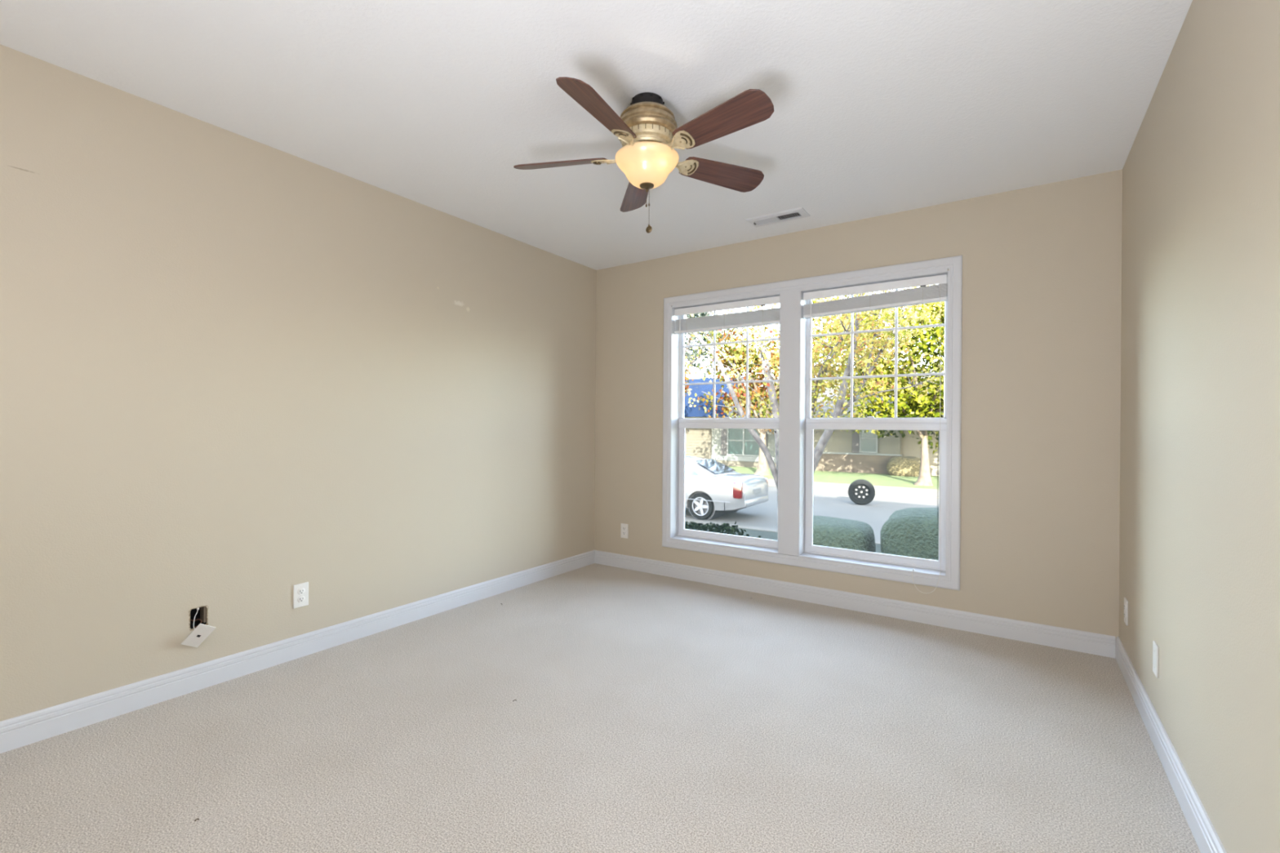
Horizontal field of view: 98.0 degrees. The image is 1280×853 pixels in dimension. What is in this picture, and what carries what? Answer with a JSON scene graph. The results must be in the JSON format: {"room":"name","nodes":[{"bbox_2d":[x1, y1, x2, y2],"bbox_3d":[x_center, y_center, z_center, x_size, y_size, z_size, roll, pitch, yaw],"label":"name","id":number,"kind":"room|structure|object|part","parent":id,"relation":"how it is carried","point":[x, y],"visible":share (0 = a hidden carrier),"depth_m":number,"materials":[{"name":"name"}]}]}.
{"room":"empty bedroom","nodes":[
{"label":"empty bedroom","id":0,"kind":"room"},
{"bbox_2d":[0,44,596,721],"bbox_3d":[-1.815,-0.092,2.635,0.150,2.440,4.944,0,0,34],"label":"wall","id":1,"kind":"structure","parent":0,"point":[237,371],"depth_m":2.50,"materials":[{"name":"beige paint"}]},
{"bbox_2d":[188,604,208,631],"bbox_3d":[-1.927,0.821,2.411,0.078,0.098,0.071,0,0,34],"label":"junction box","id":2,"kind":"object","parent":1,"relation":"attached to","point":[202,613],"visible":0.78,"depth_m":2.42,"materials":[{"name":"black"}]},
{"bbox_2d":[193,607,199,629],"bbox_3d":[-1.898,0.825,2.376,0.017,0.096,0.028,0,0,-14],"label":"wire","id":3,"kind":"object","parent":2,"relation":"hanging from","point":[197,609],"visible":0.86,"depth_m":2.38,"materials":[{"name":"white plastic"}]},
{"bbox_2d":[181,623,216,647],"bbox_3d":[-1.868,0.885,2.356,0.110,0.115,0.045,0,0,-9],"label":"wall plate","id":4,"kind":"object","parent":3,"relation":"hanging from","point":[202,632],"visible":1,"depth_m":2.35,"materials":[{"name":"white plastic"}]},
{"bbox_2d":[0,550,595,753],"bbox_3d":[-1.755,1.075,2.590,0.014,0.106,4.944,0,0,34],"label":"baseboard","id":5,"kind":"structure","parent":1,"relation":"attached to","point":[19,731],"depth_m":2.50,"materials":[{"name":"white paint"}]},
{"bbox_2d":[293,582,308,608],"bbox_3d":[-1.662,0.828,2.729,0.009,0.115,0.070,0,0,34],"label":"wall outlet","id":6,"kind":"object","parent":1,"relation":"attached to","point":[300,591],"visible":1,"depth_m":2.73,"materials":[{"name":"white plastic"}]},
{"bbox_2d":[297,588,305,595],"bbox_3d":[-1.659,0.808,2.728,0.003,0.028,0.034,0,0,34],"label":"receptacle","id":7,"kind":"object","parent":6,"relation":"attached to","point":[300,591],"depth_m":2.73,"materials":[{"name":"grey plastic"}]},
{"bbox_2d":[297,595,305,602],"bbox_3d":[-1.660,0.847,2.728,0.003,0.028,0.034,0,0,34],"label":"receptacle","id":8,"kind":"object","parent":6,"relation":"attached to","point":[300,598],"depth_m":2.73,"materials":[{"name":"grey plastic"}]},
{"bbox_2d":[0,0,1192,270],"bbox_3d":[-0.358,-1.377,1.659,3.640,0.150,5.244,0,0,34],"label":"ceiling","id":9,"kind":"structure","parent":0,"point":[882,107],"depth_m":2.13,"materials":[{"name":"white paint"}]},
{"bbox_2d":[513,76,773,233],"bbox_3d":[0.022,-1.036,2.193,1.079,0.526,1.056,0,0,34],"label":"ceiling fan","id":10,"kind":"object","parent":9,"relation":"hanging from","point":[648,133],"visible":1,"depth_m":2.13,"materials":[{"name":"brown wood"}]},
{"bbox_3d":[-0.328,-1.084,2.297,0.396,0.006,0.132,0,19,11],"label":"blade","id":11,"kind":"part","parent":10,"relation":"part of","materials":[{"name":"brown wood"}]},
{"bbox_3d":[-0.139,-1.082,1.903,0.132,0.006,0.396,22,10,26],"label":"blade","id":12,"kind":"part","parent":10,"relation":"part of","materials":[{"name":"brown wood"}]},
{"bbox_3d":[-0.017,-1.082,2.585,0.132,0.006,0.396,-19,2,-7],"label":"blade","id":13,"kind":"part","parent":10,"relation":"part of","materials":[{"name":"brown wood"}]},
{"bbox_3d":[0.028,-1.020,2.225,0.255,0.115,0.255,0,0,34],"label":"lamp shade","id":14,"kind":"part","parent":10,"relation":"part of","materials":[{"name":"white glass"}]},
{"bbox_3d":[0.354,-1.079,2.385,0.396,0.006,0.132,0,-19,-26],"label":"blade","id":15,"kind":"part","parent":10,"relation":"part of","materials":[{"name":"brown wood"}]},
{"bbox_3d":[0.287,-1.079,1.971,0.396,0.006,0.132,0,-19,44],"label":"blade","id":16,"kind":"part","parent":10,"relation":"part of","materials":[{"name":"brown wood"}]},
{"bbox_2d":[746,207,809,227],"bbox_3d":[0.852,-1.286,3.446,0.356,0.018,0.156,0,0,34],"label":"ceiling vent","id":17,"kind":"object","parent":9,"relation":"in","point":[797,213],"visible":1,"depth_m":3.43,"materials":[{"name":"white metal"}]},
{"bbox_2d":[0,563,1200,852],"bbox_3d":[-0.376,1.238,1.661,3.640,0.200,5.244,0,0,34],"label":"floor","id":18,"kind":"structure","parent":0,"point":[651,713],"depth_m":1.98,"materials":[{"name":"beige carpet"}]},
{"bbox_2d":[594,169,1122,644],"bbox_3d":[1.055,-0.073,3.773,3.640,2.440,0.150,0,0,34],"label":"wall","id":19,"kind":"structure","parent":0,"point":[1042,318],"depth_m":3.06,"materials":[{"name":"beige paint"}]},
{"bbox_2d":[621,523,628,538],"bbox_3d":[-0.125,0.838,4.468,0.070,0.115,0.009,0,0,34],"label":"wall outlet","id":20,"kind":"object","parent":19,"relation":"attached to","point":[624,527],"visible":1,"depth_m":4.46,"materials":[{"name":"white plastic"}]},
{"bbox_2d":[669,293,780,553],"bbox_3d":[0.629,-0.024,4.050,0.856,1.758,0.166,0,0,34],"label":"window","id":21,"kind":"structure","parent":19,"relation":"in","point":[678,424],"depth_m":4.22,"materials":[{"name":"white paint"}]},
{"bbox_3d":[0.651,0.392,4.087,0.836,0.896,0.034,0,0,34],"label":"sash","id":22,"kind":"part","parent":21,"relation":"part of","materials":[{"name":"white plastic"}]},
{"bbox_3d":[0.667,-0.448,4.102,0.832,0.884,0.024,0,0,34],"label":"sash","id":23,"kind":"part","parent":21,"relation":"part of","materials":[{"name":"clear glass"}]},
{"bbox_2d":[777,457,777,506],"bbox_3d":[0.973,0.386,3.902,0.020,0.720,0.006,0,0,34],"label":"pull cord","id":24,"kind":"object","parent":21,"relation":"hanging from","point":[777,458],"visible":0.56,"depth_m":3.90,"materials":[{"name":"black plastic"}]},
{"bbox_2d":[662,255,962,591],"bbox_3d":[1.041,-0.026,3.771,1.982,1.901,0.169,0,0,34],"label":"window","id":25,"kind":"structure","parent":19,"relation":"in","point":[807,424],"depth_m":3.64,"materials":[{"name":"white paint"}]},
{"bbox_2d":[674,295,779,412],"bbox_3d":[0.615,-0.499,4.024,0.832,0.784,0.069,0,0,34],"label":"window blind","id":26,"kind":"object","parent":25,"relation":"attached to","point":[762,317],"visible":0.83,"depth_m":4.00,"materials":[{"name":"white plastic"}]},
{"bbox_3d":[0.622,-0.865,4.030,0.832,0.051,0.052,0,0,34],"label":"head rail","id":27,"kind":"part","parent":26,"relation":"part of","materials":[{"name":"white plastic"}]},
{"bbox_3d":[0.621,-0.717,4.030,0.832,0.020,0.050,0,0,34],"label":"rail","id":28,"kind":"part","parent":26,"relation":"part of","materials":[{"name":"white plastic"}]},
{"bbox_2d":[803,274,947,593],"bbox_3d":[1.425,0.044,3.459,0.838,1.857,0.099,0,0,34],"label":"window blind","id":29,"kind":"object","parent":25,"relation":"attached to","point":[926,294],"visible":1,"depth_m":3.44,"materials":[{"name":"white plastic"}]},
{"bbox_3d":[1.444,-0.859,3.477,0.838,0.051,0.052,0,0,34],"label":"head rail","id":30,"kind":"part","parent":29,"relation":"part of","materials":[{"name":"white plastic"}]},
{"bbox_3d":[1.443,-0.737,3.476,0.838,0.038,0.050,0,0,34],"label":"rail","id":31,"kind":"part","parent":29,"relation":"part of","materials":[{"name":"white plastic"}]},
{"bbox_3d":[1.684,0.073,3.260,0.150,1.803,0.058,0,0,34],"label":"lift cord","id":32,"kind":"part","parent":29,"relation":"part of","materials":[{"name":"white fabric"}]},
{"bbox_3d":[1.473,0.398,3.534,0.842,0.896,0.034,0,0,34],"label":"sash","id":33,"kind":"part","parent":25,"relation":"part of","materials":[{"name":"white plastic"}]},
{"bbox_3d":[1.489,-0.442,3.549,0.838,0.884,0.024,0,0,34],"label":"sash","id":34,"kind":"part","parent":25,"relation":"part of","materials":[{"name":"clear glass"}]},
{"bbox_2d":[937,431,939,528],"bbox_3d":[1.799,0.392,3.346,0.020,0.720,0.006,0,0,34],"label":"pull cord","id":35,"kind":"object","parent":25,"relation":"hanging from","point":[939,432],"visible":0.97,"depth_m":3.35,"materials":[{"name":"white fabric"}]},
{"bbox_2d":[595,550,1115,657],"bbox_3d":[1.001,1.093,3.706,3.311,0.106,0.014,0,0,34],"label":"baseboard","id":36,"kind":"structure","parent":19,"relation":"attached to","point":[1103,645],"depth_m":3.37,"materials":[{"name":"white paint"}]},
{"bbox_2d":[1119,0,1279,852],"bbox_3d":[1.081,-0.071,0.686,0.150,2.440,4.944,0,0,34],"label":"wall","id":37,"kind":"structure","parent":0,"point":[1199,542],"depth_m":1.49,"materials":[{"name":"beige paint"}]},
{"bbox_2d":[1124,597,1128,625],"bbox_3d":[2.261,0.860,2.591,0.009,0.115,0.070,0,0,34],"label":"wall outlet","id":38,"kind":"object","parent":37,"relation":"attached to","point":[1126,602],"visible":1,"depth_m":2.57,"materials":[{"name":"white plastic"}]},
{"bbox_2d":[1152,640,1159,678],"bbox_3d":[1.894,0.855,2.045,0.008,0.115,0.070,0,0,34],"label":"wall plate","id":39,"kind":"object","parent":37,"relation":"attached to","point":[1155,647],"visible":1,"depth_m":2.03,"materials":[{"name":"white plastic"}]},
{"bbox_2d":[1115,636,1226,852],"bbox_3d":[1.004,1.096,0.732,0.014,0.106,4.944,0,0,34],"label":"baseboard","id":40,"kind":"structure","parent":37,"relation":"attached to","point":[1207,840],"depth_m":1.79,"materials":[{"name":"white paint"}]},
{"label":"outside","id":41,"kind":"structure","parent":0,"visible":0},
{"bbox_2d":[728,466,938,489],"bbox_3d":[14.863,2.462,40.013,100.000,0.305,37.000,0,0,34],"label":"lawn","id":42,"kind":"structure","parent":41,"point":[876,479],"depth_m":24.58,"materials":[{"name":"green plant"}]},
{"bbox_2d":[684,365,695,406],"bbox_3d":[1.006,-0.757,28.981,3.809,6.147,3.572,0,0,34],"label":"tree","id":43,"kind":"object","parent":42,"relation":"on","point":[689,373],"visible":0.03,"depth_m":28.57,"materials":[{"name":"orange plant"}]},
{"bbox_2d":[684,311,746,377],"bbox_3d":[3.849,-4.772,47.647,11.020,15.367,9.817,0,0,34],"label":"conifer","id":44,"kind":"object","parent":42,"relation":"on","point":[687,354],"visible":0.11,"depth_m":46.45,"materials":[{"name":"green plant"}]},
{"bbox_2d":[697,324,822,475],"bbox_3d":[5.496,-1.350,25.995,5.822,7.429,6.482,0,0,16],"label":"tree","id":45,"kind":"object","parent":42,"relation":"on","point":[762,469],"visible":0.27,"depth_m":25.61,"materials":[{"name":"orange plant"}]},
{"bbox_2d":[684,367,943,475],"bbox_3d":[12.419,-0.447,31.874,29.000,5.500,10.250,0,0,34],"label":"house","id":46,"kind":"structure","parent":42,"relation":"on","point":[848,451],"depth_m":29.02,"materials":[{"name":"brown"}]},
{"bbox_2d":[720,428,727,455],"bbox_3d":[4.779,0.776,31.676,0.360,1.710,0.065,0,0,34],"label":"shutter","id":47,"kind":"object","parent":46,"relation":"hanging from","point":[723,431],"depth_m":31.64,"materials":[{"name":"white"}]},
{"bbox_3d":[5.784,0.783,31.029,1.850,1.550,0.005,0,0,34],"label":"pane","id":48,"kind":"part","parent":46,"relation":"part of","materials":[{"name":"clear glass"}]},
{"bbox_2d":[765,431,767,448],"bbox_3d":[6.769,0.790,30.335,0.360,1.710,0.065,0,0,34],"label":"shutter","id":49,"kind":"object","parent":46,"relation":"hanging from","point":[766,431],"depth_m":30.23,"materials":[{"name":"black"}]},
{"bbox_2d":[852,429,859,453],"bbox_3d":[10.736,0.585,27.666,0.360,1.440,0.065,0,0,34],"label":"shutter","id":50,"kind":"object","parent":46,"relation":"hanging from","point":[855,436],"depth_m":27.65,"materials":[{"name":"black"}]},
{"bbox_3d":[11.240,0.589,27.357,0.700,1.280,0.005,0,0,34],"label":"pane","id":51,"kind":"part","parent":46,"relation":"part of","materials":[{"name":"clear glass"}]},
{"bbox_2d":[769,297,921,373],"bbox_3d":[15.973,-4.265,44.432,12.416,13.536,7.698,0,0,34],"label":"tree","id":52,"kind":"object","parent":42,"relation":"on","point":[813,301],"visible":0.06,"depth_m":43.36,"materials":[{"name":"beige plant"}]},
{"bbox_2d":[823,284,944,485],"bbox_3d":[11.629,-1.876,21.182,8.404,8.555,7.336,0,0,34],"label":"tree","id":53,"kind":"object","parent":42,"relation":"on","point":[917,405],"visible":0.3,"depth_m":21.32,"materials":[{"name":"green plant"}]},
{"bbox_2d":[886,456,920,476],"bbox_3d":[12.421,1.877,25.991,1.658,0.962,0.815,0,0,34],"label":"shrub","id":54,"kind":"object","parent":42,"relation":"on","point":[907,466],"visible":0.75,"depth_m":25.71,"materials":[{"name":"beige plant"}]},
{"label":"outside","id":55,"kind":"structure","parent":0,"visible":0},
{"bbox_2d":[687,522,881,553],"bbox_3d":[0.106,2.386,9.138,70.000,0.300,7.606,0,0,34],"label":"lawn","id":56,"kind":"structure","parent":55,"point":[753,533],"depth_m":11.62,"materials":[{"name":"green plant"}]},
{"bbox_2d":[684,520,760,537],"bbox_3d":[1.134,2.025,9.453,2.450,0.868,0.998,0,0,34],"label":"shrub","id":57,"kind":"object","parent":56,"relation":"on","point":[725,526],"visible":0.08,"depth_m":9.37,"materials":[{"name":"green plant"}]},
{"bbox_2d":[684,284,944,488],"bbox_3d":[2.612,-1.079,10.104,6.826,6.724,3.889,0,0,34],"label":"tree","id":58,"kind":"object","parent":56,"relation":"on","point":[840,408],"visible":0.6,"depth_m":9.63,"materials":[{"name":"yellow plant"}]},
{"bbox_2d":[813,515,875,552],"bbox_3d":[2.979,1.871,8.839,1.334,0.807,1.106,0,0,34],"label":"hedge","id":59,"kind":"object","parent":56,"relation":"on","point":[828,531],"visible":0.27,"depth_m":8.33,"materials":[{"name":"green plant"}]},
{"bbox_2d":[880,507,938,559],"bbox_3d":[4.821,1.736,7.718,2.697,1.111,1.213,0,0,34],"label":"shrub","id":60,"kind":"object","parent":56,"relation":"on","point":[913,532],"visible":0.27,"depth_m":7.79,"materials":[{"name":"green plant"}]},
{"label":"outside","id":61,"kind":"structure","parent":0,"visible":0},
{"bbox_2d":[684,486,938,541],"bbox_3d":[4.812,2.423,16.129,70.000,0.280,8.650,0,0,34],"label":"road","id":62,"kind":"structure","parent":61,"point":[834,504],"depth_m":15.35,"materials":[{"name":"grey asphalt"}]},
{"bbox_2d":[684,456,768,519],"bbox_3d":[0.858,1.547,14.946,4.890,1.516,1.795,0,0,34],"label":"car","id":63,"kind":"object","parent":62,"relation":"on","point":[713,489],"visible":0.53,"depth_m":13.50,"materials":[{"name":"silver metal"}]},
{"bbox_3d":[0.745,1.774,13.966,3.300,0.015,0.021,0,0,34],"label":"moulding","id":64,"kind":"part","parent":63,"relation":"part of","materials":[{"name":"silver metal"}]},
{"bbox_2d":[733,482,742,498],"bbox_3d":[2.291,1.498,13.026,0.230,0.380,0.110,0,0,34],"label":"tail light","id":65,"kind":"object","parent":63,"relation":"attached to","point":[737,486],"depth_m":12.97,"materials":[{"name":"red plastic"}]},
{"bbox_2d":[848,479,875,505],"bbox_3d":[6.506,1.925,16.347,0.740,0.740,0.220,0,0,22],"label":"tire","id":66,"kind":"object","parent":62,"relation":"on","point":[868,486],"visible":1,"depth_m":16.30,"materials":[{"name":"black rubber"}]},
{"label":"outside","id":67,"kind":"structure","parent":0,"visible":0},
{"bbox_2d":[768,479,938,497],"bbox_3d":[7.954,2.431,20.795,70.000,0.300,2.600,0,0,34],"label":"sidewalk","id":68,"kind":"structure","parent":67,"point":[922,492],"depth_m":20.24,"materials":[{"name":"concrete"}]},
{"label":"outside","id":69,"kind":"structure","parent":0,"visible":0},
{"bbox_2d":[684,519,880,544],"bbox_3d":[2.313,2.394,12.417,70.000,0.310,0.300,0,0,34],"label":"curb","id":70,"kind":"object","parent":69,"point":[877,542],"visible":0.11,"depth_m":12.33,"materials":[{"name":"concrete"}]}
]}

